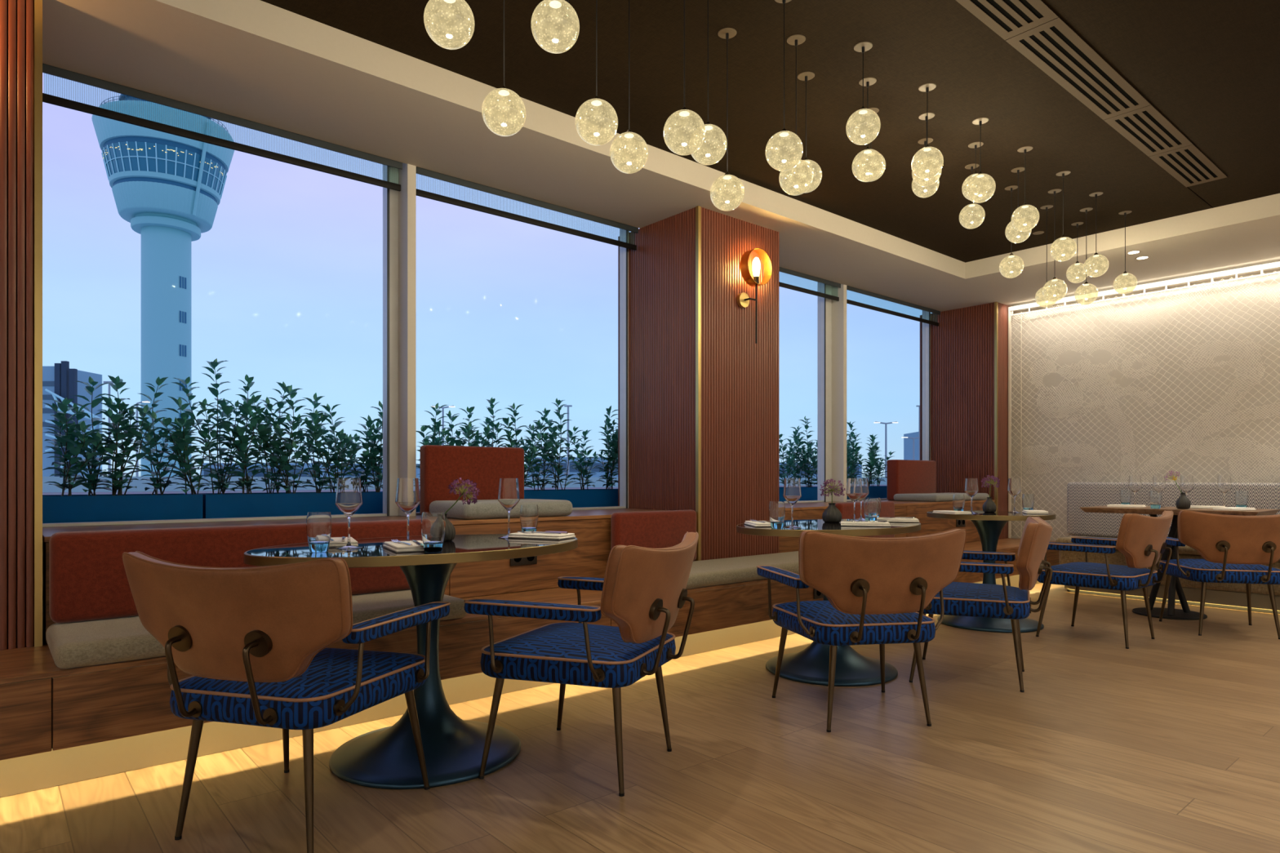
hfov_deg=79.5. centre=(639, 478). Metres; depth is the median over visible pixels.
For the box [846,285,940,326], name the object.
roller blind
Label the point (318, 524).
water tumbler
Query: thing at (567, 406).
street lamp
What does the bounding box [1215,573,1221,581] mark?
washer
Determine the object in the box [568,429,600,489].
leafy shrub
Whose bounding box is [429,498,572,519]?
cushion
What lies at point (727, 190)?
globe pendant
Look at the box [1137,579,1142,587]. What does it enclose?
washer
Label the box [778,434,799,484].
leafy shrub
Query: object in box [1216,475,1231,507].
wine glass
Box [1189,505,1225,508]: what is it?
napkin
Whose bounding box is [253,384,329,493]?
leafy shrub
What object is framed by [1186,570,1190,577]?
washer
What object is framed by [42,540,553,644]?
wall
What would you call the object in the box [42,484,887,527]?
ground
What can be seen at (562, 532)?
table knife
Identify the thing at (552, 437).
leafy shrub
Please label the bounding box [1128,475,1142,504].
wine glass
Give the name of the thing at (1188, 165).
ceiling vent
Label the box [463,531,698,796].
armchair
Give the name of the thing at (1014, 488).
wine glass
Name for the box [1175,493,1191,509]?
bud vase
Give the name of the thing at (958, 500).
water tumbler
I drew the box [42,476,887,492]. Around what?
parapet
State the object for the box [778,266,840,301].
roller blind
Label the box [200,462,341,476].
far hall
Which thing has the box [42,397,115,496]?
leafy shrub
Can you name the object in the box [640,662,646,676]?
washer
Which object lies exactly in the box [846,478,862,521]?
wine glass
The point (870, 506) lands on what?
water tumbler
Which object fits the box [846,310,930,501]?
window
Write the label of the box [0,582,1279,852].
floor
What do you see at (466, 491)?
flower
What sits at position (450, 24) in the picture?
globe pendant
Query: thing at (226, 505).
planter box
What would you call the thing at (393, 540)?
fork
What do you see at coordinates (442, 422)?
street lamp
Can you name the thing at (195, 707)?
washer
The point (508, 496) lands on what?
wine glass
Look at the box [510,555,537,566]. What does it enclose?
power socket
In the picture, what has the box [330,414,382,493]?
leafy shrub
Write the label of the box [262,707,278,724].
washer
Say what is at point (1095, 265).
globe pendant
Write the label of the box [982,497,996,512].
bud vase
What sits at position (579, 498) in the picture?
planter box
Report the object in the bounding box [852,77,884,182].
globe pendant
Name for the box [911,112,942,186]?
globe pendant
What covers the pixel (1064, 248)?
globe pendant
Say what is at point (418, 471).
far hall
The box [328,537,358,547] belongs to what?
napkin
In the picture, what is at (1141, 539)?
armchair
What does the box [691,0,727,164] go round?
globe pendant
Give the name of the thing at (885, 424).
street lamp
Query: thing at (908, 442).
office block
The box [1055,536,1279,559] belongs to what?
seat cushion
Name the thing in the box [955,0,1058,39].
ceiling vent
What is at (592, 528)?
window ledge
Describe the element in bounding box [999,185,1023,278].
globe pendant
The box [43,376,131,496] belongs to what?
leafy shrub
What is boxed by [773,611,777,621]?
washer
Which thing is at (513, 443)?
leafy shrub
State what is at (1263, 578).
washer
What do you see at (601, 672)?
washer
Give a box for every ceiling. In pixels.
[42,0,1279,311]
[261,0,1279,262]
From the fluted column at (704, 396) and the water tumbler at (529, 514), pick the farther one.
the fluted column at (704, 396)
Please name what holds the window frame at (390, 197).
in the wall at (43, 543)
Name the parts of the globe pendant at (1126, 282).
ceiling plate, glass globe, cord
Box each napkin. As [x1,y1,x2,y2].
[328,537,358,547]
[382,540,424,552]
[507,531,575,539]
[744,520,770,527]
[840,521,890,526]
[876,517,919,522]
[932,510,972,514]
[1022,510,1048,514]
[1106,504,1146,507]
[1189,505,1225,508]
[1213,506,1256,511]
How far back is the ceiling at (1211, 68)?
3.58 m
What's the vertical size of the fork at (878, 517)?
0.011 m
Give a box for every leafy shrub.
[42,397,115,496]
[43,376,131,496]
[91,375,166,495]
[131,376,205,495]
[155,395,217,494]
[170,358,257,494]
[215,374,271,493]
[239,382,305,493]
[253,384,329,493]
[293,392,347,493]
[299,404,363,493]
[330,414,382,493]
[356,400,382,492]
[416,402,448,486]
[428,410,475,445]
[441,406,496,446]
[471,397,506,447]
[497,403,544,488]
[520,408,562,490]
[533,398,582,490]
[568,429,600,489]
[592,405,617,489]
[610,417,617,481]
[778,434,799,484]
[782,426,808,484]
[788,416,817,487]
[804,440,817,484]
[846,422,865,478]
[846,433,859,484]
[855,434,884,486]
[866,437,895,486]
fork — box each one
[391,539,412,546]
[517,530,561,534]
[751,519,765,523]
[847,520,885,522]
[878,516,914,519]
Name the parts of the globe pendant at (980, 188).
ceiling plate, glass globe, cord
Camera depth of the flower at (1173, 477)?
5.45 m
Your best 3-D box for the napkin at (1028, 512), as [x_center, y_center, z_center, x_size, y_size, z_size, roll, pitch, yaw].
[2.663,0.226,5.189,0.130,0.018,0.235,0,0,20]
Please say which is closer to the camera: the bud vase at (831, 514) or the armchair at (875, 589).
the armchair at (875, 589)
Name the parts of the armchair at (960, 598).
leg, leg, seat, armrest, armrest, leg, leg, backrest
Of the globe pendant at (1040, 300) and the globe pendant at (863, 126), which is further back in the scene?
the globe pendant at (1040, 300)
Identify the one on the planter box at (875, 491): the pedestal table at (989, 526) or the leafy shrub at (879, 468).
the leafy shrub at (879, 468)
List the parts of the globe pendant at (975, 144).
glass globe, ceiling plate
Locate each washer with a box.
[187,700,202,717]
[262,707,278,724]
[333,699,345,715]
[414,668,424,683]
[492,659,503,673]
[592,667,605,682]
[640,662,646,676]
[666,648,671,660]
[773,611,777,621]
[808,626,815,637]
[849,631,858,643]
[906,629,915,640]
[924,603,932,609]
[1003,605,1013,614]
[1109,579,1117,586]
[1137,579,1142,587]
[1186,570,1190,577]
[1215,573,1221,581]
[1260,575,1267,582]
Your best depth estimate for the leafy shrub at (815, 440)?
7.61 m
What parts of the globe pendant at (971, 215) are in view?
ceiling plate, glass globe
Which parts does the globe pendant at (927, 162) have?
cord, glass globe, ceiling plate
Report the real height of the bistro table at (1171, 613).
0.775 m
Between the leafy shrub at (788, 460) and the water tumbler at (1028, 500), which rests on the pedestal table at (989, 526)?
the water tumbler at (1028, 500)
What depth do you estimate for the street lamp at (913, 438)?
109.91 m
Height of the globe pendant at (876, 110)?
0.346 m
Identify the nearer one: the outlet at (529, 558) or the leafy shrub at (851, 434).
the outlet at (529, 558)
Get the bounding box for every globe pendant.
[423,0,474,49]
[481,0,525,136]
[530,0,579,53]
[575,0,617,145]
[609,0,648,173]
[663,0,705,155]
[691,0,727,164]
[710,27,744,211]
[764,0,803,171]
[778,34,813,195]
[797,71,822,192]
[845,41,880,145]
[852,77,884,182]
[868,107,885,181]
[911,83,943,178]
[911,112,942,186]
[911,137,939,197]
[959,163,985,228]
[961,142,983,199]
[965,117,995,203]
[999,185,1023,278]
[1004,167,1031,243]
[1011,146,1039,231]
[1035,204,1057,307]
[1042,188,1067,302]
[1049,170,1076,261]
[1066,222,1088,283]
[1074,207,1097,304]
[1083,191,1108,276]
[1113,210,1137,293]
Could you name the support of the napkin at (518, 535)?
on the pedestal table at (386, 757)
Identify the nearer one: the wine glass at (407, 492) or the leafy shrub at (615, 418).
the wine glass at (407, 492)
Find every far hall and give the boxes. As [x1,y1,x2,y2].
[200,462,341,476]
[342,463,420,476]
[527,457,617,477]
[778,462,862,477]
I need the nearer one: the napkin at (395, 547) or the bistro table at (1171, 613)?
the napkin at (395, 547)
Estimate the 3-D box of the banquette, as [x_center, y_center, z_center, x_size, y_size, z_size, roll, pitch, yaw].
[5.385,0.511,4.976,0.490,0.956,5.010,0,0,-40]
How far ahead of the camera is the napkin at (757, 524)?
3.73 m
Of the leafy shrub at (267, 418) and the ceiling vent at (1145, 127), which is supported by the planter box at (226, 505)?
the leafy shrub at (267, 418)
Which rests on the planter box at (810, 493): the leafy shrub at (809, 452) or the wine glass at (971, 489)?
the leafy shrub at (809, 452)
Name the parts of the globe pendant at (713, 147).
cord, glass globe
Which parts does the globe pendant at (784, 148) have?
ceiling plate, glass globe, cord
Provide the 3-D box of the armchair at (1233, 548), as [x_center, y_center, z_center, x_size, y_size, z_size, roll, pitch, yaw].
[3.785,0.594,4.979,0.691,0.792,0.641,0,0,15]
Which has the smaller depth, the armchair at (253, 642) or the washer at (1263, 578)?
the armchair at (253, 642)
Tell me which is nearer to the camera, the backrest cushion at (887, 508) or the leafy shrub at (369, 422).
the leafy shrub at (369, 422)
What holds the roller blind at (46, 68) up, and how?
attached to the wall
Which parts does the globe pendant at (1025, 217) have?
cord, ceiling plate, glass globe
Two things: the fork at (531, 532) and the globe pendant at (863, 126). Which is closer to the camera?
the fork at (531, 532)
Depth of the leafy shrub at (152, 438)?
3.94 m
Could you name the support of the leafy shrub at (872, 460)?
on the planter box at (875, 491)
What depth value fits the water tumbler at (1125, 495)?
5.93 m
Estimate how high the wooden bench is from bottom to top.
0.404 m
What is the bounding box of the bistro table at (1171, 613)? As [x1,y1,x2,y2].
[1080,505,1279,620]
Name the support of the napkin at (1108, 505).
on the bistro table at (1171, 613)
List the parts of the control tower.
roof railing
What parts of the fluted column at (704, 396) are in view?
brass corner trim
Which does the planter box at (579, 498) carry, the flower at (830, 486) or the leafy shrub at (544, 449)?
the leafy shrub at (544, 449)
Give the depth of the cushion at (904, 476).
7.23 m
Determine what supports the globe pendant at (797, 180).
hanging from the ceiling at (1211, 68)
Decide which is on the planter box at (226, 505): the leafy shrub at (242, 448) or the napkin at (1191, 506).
the leafy shrub at (242, 448)
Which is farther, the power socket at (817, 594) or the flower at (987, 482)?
the flower at (987, 482)
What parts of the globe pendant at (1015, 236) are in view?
ceiling plate, glass globe, cord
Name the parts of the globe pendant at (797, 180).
glass globe, cord, ceiling plate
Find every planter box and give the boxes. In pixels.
[42,493,202,523]
[189,491,382,518]
[416,488,617,512]
[778,486,847,501]
[847,485,887,499]
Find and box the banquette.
[1055,482,1279,613]
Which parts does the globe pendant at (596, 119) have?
glass globe, cord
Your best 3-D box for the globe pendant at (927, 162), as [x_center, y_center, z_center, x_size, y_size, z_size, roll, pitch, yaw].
[1.342,-1.616,3.594,0.141,0.424,0.141,0,0,-40]
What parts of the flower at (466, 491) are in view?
stem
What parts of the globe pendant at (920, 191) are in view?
ceiling plate, glass globe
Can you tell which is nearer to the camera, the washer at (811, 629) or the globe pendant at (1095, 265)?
the washer at (811, 629)
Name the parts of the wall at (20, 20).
brass corner trim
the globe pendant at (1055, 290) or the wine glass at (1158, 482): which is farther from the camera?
the wine glass at (1158, 482)
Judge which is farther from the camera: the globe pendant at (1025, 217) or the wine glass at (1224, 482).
the wine glass at (1224, 482)
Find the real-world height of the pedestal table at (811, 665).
0.755 m
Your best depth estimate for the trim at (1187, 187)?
5.00 m
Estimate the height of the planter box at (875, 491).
0.128 m
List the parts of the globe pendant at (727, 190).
cord, ceiling plate, glass globe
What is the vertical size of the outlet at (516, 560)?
0.044 m
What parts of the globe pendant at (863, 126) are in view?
glass globe, cord, ceiling plate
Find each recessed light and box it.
[1125,250,1142,254]
[1133,255,1151,260]
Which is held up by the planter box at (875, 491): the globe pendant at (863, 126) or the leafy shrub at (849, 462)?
the leafy shrub at (849, 462)
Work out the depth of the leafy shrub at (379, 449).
4.61 m
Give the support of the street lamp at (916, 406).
on the ground
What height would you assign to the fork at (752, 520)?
0.011 m
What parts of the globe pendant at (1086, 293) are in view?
glass globe, cord, ceiling plate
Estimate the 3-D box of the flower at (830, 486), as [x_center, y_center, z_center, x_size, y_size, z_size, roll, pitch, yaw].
[1.030,0.083,4.128,0.136,0.168,0.139,0,0,-40]
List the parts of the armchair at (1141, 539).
leg, leg, armrest, armrest, seat, leg, backrest, leg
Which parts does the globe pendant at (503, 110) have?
glass globe, cord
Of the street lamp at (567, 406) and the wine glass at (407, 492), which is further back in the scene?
the street lamp at (567, 406)
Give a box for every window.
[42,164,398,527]
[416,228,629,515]
[784,281,831,502]
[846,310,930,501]
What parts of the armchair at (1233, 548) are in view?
leg, armrest, leg, seat, backrest, leg, leg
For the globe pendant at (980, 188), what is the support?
hanging from the ceiling at (1211, 68)
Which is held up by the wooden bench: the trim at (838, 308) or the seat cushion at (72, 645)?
the seat cushion at (72, 645)
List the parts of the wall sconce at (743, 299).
arm, rod, bulb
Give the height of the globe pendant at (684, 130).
0.738 m
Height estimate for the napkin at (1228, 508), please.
0.018 m
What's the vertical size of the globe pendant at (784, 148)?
0.656 m
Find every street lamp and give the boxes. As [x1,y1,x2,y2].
[103,381,114,475]
[135,400,150,476]
[431,405,455,445]
[564,404,572,475]
[873,421,897,476]
[901,436,918,460]
[915,405,919,460]
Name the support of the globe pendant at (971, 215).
hanging from the ceiling at (1211, 68)
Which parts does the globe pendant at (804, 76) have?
cord, ceiling plate, glass globe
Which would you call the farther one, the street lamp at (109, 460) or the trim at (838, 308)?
the street lamp at (109, 460)
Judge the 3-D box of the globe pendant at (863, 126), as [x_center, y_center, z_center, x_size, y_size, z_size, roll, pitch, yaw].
[0.944,-1.623,3.256,0.141,0.410,0.141,0,0,-40]
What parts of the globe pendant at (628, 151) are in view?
glass globe, cord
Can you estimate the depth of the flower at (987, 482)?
5.34 m
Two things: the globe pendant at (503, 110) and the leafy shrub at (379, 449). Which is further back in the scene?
the leafy shrub at (379, 449)
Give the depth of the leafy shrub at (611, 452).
5.71 m
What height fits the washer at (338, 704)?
0.042 m
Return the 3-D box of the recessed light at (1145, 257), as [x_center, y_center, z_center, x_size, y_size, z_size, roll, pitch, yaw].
[3.846,-1.688,5.891,0.106,0.002,0.106,0,0,-40]
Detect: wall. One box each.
[0,0,42,650]
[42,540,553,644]
[940,261,1279,542]
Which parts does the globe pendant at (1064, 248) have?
glass globe, cord, ceiling plate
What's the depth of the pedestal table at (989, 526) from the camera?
5.12 m
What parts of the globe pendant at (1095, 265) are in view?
glass globe, cord, ceiling plate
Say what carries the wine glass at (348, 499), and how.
on the pedestal table at (386, 757)
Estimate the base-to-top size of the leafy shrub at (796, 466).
0.603 m
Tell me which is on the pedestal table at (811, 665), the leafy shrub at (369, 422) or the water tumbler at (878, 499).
the water tumbler at (878, 499)
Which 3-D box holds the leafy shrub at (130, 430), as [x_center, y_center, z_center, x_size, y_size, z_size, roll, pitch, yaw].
[-2.531,-0.203,3.770,0.282,0.601,0.289,0,0,23]
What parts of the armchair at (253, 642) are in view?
leg, backrest, leg, seat, leg, armrest, leg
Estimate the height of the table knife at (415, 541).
0.009 m
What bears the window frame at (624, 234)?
in the wall at (43, 543)
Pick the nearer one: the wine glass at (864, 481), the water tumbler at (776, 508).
the water tumbler at (776, 508)
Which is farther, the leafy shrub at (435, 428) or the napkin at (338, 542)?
the leafy shrub at (435, 428)
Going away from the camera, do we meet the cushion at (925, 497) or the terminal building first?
the cushion at (925, 497)
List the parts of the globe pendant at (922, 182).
ceiling plate, glass globe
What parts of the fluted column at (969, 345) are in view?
brass corner trim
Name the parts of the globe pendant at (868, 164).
cord, ceiling plate, glass globe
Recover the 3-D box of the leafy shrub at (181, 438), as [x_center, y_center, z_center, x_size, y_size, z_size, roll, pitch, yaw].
[-2.339,-0.158,3.969,0.298,0.513,0.294,0,0,-40]
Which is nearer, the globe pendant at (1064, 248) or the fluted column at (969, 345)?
the globe pendant at (1064, 248)
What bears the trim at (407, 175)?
attached to the wall at (43, 543)
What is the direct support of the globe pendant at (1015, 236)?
hanging from the ceiling at (1211, 68)
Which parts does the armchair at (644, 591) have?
leg, armrest, leg, seat, armrest, leg, backrest, leg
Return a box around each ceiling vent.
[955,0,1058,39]
[1004,17,1151,119]
[1103,104,1192,156]
[1149,144,1227,186]
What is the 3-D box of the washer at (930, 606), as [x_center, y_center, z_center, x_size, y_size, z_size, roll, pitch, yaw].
[1.376,0.609,3.687,0.042,0.042,0.008,0,0,27]
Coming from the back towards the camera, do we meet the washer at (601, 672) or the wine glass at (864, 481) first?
the wine glass at (864, 481)
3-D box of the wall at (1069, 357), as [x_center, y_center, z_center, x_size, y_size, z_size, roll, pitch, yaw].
[5.830,-0.469,5.085,0.130,2.918,8.200,0,0,-40]
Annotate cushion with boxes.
[46,589,466,668]
[48,519,421,623]
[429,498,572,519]
[611,510,696,560]
[685,551,799,589]
[835,501,894,537]
[887,459,935,500]
[893,493,989,502]
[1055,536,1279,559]
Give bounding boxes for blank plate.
[1032,231,1044,234]
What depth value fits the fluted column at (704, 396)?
5.00 m
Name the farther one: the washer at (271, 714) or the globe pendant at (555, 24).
the globe pendant at (555, 24)
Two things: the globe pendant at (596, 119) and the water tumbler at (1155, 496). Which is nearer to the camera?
the globe pendant at (596, 119)
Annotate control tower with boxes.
[91,93,234,476]
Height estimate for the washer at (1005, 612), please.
0.042 m
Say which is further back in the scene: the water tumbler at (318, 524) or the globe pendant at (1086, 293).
the globe pendant at (1086, 293)
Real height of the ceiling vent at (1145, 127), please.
0.005 m
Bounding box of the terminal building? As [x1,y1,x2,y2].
[42,360,102,476]
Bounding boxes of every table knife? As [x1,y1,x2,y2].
[412,540,422,546]
[529,531,568,533]
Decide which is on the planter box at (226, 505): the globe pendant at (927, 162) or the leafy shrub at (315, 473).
the leafy shrub at (315, 473)
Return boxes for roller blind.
[42,63,402,191]
[416,166,638,250]
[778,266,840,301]
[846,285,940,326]
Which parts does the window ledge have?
panel, panel, panel, panel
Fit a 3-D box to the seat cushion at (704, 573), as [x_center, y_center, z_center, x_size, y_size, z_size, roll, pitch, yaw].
[1.063,0.544,5.034,2.760,0.082,0.475,0,0,-40]
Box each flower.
[444,477,479,514]
[819,478,845,502]
[981,475,999,497]
[1164,470,1182,493]
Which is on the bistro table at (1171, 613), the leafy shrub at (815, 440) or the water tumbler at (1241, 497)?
the water tumbler at (1241, 497)
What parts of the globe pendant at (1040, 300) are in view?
glass globe, ceiling plate, cord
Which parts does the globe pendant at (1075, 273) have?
glass globe, cord, ceiling plate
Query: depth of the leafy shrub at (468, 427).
4.95 m
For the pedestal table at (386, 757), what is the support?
on the floor
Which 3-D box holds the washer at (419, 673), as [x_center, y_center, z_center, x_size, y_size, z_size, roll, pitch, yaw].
[-0.680,0.609,2.374,0.008,0.042,0.042,0,0,15]
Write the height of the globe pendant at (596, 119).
0.726 m
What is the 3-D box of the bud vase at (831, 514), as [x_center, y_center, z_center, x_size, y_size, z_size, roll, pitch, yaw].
[1.030,0.183,4.127,0.106,0.103,0.104,0,0,-40]
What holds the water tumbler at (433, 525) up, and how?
on the pedestal table at (386, 757)
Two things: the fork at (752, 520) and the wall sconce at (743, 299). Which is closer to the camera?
the fork at (752, 520)
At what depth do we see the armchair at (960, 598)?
3.60 m
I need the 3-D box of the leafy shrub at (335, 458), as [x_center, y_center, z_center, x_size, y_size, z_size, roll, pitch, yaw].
[-1.779,-0.168,4.456,0.400,0.533,0.304,0,0,-40]
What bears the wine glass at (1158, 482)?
on the bistro table at (1171, 613)
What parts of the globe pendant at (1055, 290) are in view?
ceiling plate, glass globe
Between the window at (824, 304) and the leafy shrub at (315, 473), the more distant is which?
the window at (824, 304)
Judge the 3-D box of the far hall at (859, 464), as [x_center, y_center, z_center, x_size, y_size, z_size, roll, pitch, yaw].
[32.230,2.940,152.975,22.000,12.100,6.050,0,0,0]
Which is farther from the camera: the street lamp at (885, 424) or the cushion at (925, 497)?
the street lamp at (885, 424)
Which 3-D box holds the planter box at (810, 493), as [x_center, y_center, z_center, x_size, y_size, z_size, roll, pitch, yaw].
[1.325,0.145,7.136,1.460,0.128,0.400,0,0,-40]
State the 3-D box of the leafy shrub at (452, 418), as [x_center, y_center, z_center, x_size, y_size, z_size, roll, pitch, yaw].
[-1.239,-0.176,5.019,0.355,0.549,0.236,0,0,-13]
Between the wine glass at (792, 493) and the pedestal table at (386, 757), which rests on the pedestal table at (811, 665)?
the wine glass at (792, 493)
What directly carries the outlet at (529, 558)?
attached to the power socket at (528, 560)
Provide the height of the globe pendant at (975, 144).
0.302 m
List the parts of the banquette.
seat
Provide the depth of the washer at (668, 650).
2.69 m
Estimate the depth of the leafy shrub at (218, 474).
4.12 m
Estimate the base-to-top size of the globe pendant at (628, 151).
0.706 m
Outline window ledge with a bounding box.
[42,499,995,644]
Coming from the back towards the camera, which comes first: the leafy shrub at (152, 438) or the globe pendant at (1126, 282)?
the globe pendant at (1126, 282)
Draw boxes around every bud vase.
[444,513,455,541]
[822,502,842,522]
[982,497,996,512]
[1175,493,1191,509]
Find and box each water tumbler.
[306,511,332,552]
[420,511,445,552]
[520,504,538,531]
[768,501,785,528]
[863,498,878,520]
[867,497,880,517]
[952,494,964,511]
[1022,493,1034,510]
[1120,489,1131,504]
[1149,490,1161,508]
[1234,490,1248,507]
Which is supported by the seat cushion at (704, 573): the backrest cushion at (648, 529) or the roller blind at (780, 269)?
the backrest cushion at (648, 529)
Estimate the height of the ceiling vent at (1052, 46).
0.005 m
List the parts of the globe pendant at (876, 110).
ceiling plate, glass globe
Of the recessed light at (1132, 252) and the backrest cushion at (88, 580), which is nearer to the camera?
the backrest cushion at (88, 580)
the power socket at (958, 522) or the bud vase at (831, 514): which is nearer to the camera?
the bud vase at (831, 514)
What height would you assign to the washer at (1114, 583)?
0.042 m
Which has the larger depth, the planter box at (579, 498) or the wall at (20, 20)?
the planter box at (579, 498)
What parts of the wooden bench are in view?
panel, panel, panel, panel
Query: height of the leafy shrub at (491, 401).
0.649 m
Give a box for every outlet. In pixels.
[514,557,521,562]
[527,555,534,561]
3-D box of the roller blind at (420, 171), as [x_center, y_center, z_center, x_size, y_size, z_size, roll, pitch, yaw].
[-0.637,-1.683,4.711,1.580,0.274,0.072,0,0,-40]
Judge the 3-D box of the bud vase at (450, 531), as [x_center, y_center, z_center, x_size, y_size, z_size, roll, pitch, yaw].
[-0.744,0.184,2.898,0.097,0.102,0.096,0,0,-40]
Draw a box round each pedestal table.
[244,533,577,789]
[736,519,920,686]
[926,510,1055,632]
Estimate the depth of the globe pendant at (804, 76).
3.47 m
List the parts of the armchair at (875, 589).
leg, armrest, leg, seat, leg, backrest, leg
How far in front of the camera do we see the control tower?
145.82 m
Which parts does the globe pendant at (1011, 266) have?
glass globe, ceiling plate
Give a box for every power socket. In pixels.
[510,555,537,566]
[813,588,822,599]
[955,519,965,527]
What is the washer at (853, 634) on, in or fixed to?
in the armchair at (875, 589)
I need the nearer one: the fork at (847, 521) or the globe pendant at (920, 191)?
the fork at (847, 521)
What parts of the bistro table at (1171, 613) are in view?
leg, leg, plate, leg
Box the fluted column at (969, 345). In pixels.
[920,302,1010,539]
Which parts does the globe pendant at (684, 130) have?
glass globe, cord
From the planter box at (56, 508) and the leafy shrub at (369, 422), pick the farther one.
the leafy shrub at (369, 422)
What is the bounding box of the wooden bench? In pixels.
[0,537,1059,797]
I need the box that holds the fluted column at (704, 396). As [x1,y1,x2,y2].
[617,205,778,560]
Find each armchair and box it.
[122,551,450,852]
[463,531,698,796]
[756,528,966,732]
[909,516,1052,692]
[1035,510,1173,648]
[1155,510,1279,639]
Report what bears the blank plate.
attached to the ceiling at (1211, 68)
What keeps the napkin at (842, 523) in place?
on the pedestal table at (811, 665)
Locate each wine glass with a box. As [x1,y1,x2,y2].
[334,478,362,549]
[395,478,420,541]
[497,478,519,538]
[782,478,801,528]
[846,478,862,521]
[856,478,869,519]
[964,478,978,513]
[1007,478,1021,512]
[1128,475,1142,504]
[1151,475,1166,507]
[1179,475,1194,497]
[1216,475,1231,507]
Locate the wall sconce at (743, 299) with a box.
[737,248,772,343]
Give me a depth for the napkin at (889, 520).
4.13 m
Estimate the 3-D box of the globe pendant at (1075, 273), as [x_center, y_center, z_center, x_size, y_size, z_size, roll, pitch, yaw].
[3.136,-1.616,5.518,0.141,0.424,0.141,0,0,-40]
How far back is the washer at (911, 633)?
3.03 m
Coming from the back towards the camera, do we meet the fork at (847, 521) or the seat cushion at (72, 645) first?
the fork at (847, 521)
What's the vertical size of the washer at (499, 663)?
0.042 m
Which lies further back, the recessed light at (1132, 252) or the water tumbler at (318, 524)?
the recessed light at (1132, 252)
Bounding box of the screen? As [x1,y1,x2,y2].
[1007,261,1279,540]
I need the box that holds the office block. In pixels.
[903,431,918,460]
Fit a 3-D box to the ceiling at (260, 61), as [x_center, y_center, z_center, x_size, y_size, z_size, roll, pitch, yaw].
[1.461,-1.809,1.215,11.800,0.238,7.960,0,0,-40]
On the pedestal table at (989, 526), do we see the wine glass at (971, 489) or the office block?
the wine glass at (971, 489)
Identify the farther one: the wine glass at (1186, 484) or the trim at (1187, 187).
the wine glass at (1186, 484)
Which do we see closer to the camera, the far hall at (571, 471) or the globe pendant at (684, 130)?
the globe pendant at (684, 130)
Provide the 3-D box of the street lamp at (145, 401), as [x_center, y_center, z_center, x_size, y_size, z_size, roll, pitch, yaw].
[-25.867,2.451,40.002,0.702,13.077,0.240,0,0,0]
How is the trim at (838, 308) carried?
attached to the wall at (43, 543)
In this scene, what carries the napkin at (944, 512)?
on the pedestal table at (989, 526)
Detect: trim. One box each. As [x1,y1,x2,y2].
[398,162,416,516]
[831,284,846,502]
[1186,186,1213,208]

